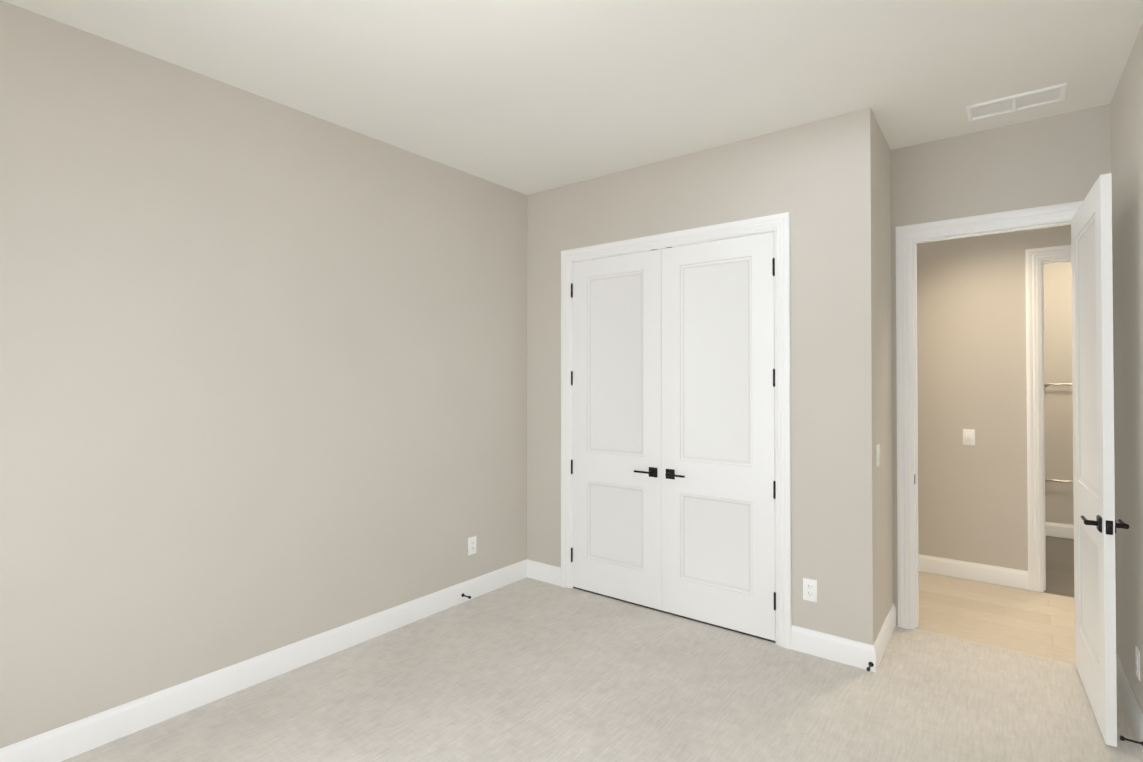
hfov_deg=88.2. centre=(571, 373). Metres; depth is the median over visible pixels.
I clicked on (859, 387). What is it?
wall
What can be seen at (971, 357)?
wall
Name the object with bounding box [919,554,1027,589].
baseboard
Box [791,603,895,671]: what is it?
baseboard
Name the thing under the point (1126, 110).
wall
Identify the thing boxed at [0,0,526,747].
wall
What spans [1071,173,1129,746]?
entry door
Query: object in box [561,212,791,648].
trim
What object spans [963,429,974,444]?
light switch
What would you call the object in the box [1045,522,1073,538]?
baseboard
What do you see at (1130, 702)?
baseboard
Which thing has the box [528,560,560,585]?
baseboard
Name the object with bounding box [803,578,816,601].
outlet
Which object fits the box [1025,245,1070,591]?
door frame
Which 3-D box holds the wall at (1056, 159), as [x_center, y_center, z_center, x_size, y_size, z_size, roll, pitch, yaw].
[2.010,0.079,3.773,4.990,2.975,0.120,0,-1,38]
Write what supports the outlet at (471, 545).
attached to the wall at (262, 374)
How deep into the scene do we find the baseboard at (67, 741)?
2.87 m
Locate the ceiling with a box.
[2,0,1142,194]
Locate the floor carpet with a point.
(526, 669)
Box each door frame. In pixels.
[896,201,1082,629]
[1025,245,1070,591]
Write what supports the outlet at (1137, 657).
attached to the wall at (1126, 110)
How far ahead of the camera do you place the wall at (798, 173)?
3.38 m
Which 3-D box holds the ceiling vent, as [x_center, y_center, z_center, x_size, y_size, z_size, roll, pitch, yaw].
[2.310,-1.409,3.071,0.410,0.014,0.200,0,-1,38]
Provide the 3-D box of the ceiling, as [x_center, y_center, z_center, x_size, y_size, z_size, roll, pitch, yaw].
[1.505,-1.476,3.010,5.240,0.120,8.650,0,-1,38]
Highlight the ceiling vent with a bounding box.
[966,83,1066,121]
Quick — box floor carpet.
[61,577,1142,761]
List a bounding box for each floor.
[916,571,1074,664]
[1043,536,1073,597]
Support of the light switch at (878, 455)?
attached to the wall at (859, 387)
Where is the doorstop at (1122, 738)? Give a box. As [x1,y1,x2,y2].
[1120,735,1142,745]
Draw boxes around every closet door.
[571,249,661,609]
[662,232,775,640]
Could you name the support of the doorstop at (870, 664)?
attached to the wall at (859, 387)
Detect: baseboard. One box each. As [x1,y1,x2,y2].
[0,559,527,761]
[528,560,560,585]
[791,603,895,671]
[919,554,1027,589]
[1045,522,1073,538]
[1116,651,1142,753]
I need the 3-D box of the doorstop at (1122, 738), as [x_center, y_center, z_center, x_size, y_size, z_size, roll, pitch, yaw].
[2.275,1.490,2.392,0.074,0.025,0.025,0,-1,38]
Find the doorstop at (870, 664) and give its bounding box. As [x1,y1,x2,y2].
[866,662,873,670]
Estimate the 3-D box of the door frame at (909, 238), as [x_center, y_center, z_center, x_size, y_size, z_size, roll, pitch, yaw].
[2.452,0.323,3.430,0.966,2.481,0.164,0,-1,38]
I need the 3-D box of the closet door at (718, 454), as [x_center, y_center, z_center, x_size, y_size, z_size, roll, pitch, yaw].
[0.884,0.361,3.640,0.746,2.376,0.090,0,-1,38]
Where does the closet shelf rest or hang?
attached to the wall at (1058, 399)
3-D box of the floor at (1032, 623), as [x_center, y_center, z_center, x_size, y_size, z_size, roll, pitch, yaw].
[2.653,1.601,4.003,4.670,0.056,1.295,0,-1,38]
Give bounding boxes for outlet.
[468,536,475,555]
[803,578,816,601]
[1135,646,1139,680]
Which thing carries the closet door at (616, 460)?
in the wall at (798, 173)
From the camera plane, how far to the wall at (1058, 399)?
5.74 m
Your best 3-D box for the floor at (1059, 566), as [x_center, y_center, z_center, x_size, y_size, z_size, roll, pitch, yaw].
[4.406,1.611,4.805,2.870,0.054,2.115,0,-1,38]
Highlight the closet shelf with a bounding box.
[1044,382,1072,482]
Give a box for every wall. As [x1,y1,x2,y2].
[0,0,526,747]
[527,110,876,641]
[846,107,892,644]
[891,104,1110,624]
[917,225,1070,570]
[1043,261,1073,524]
[1110,23,1142,711]
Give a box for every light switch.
[876,444,879,466]
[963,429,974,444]

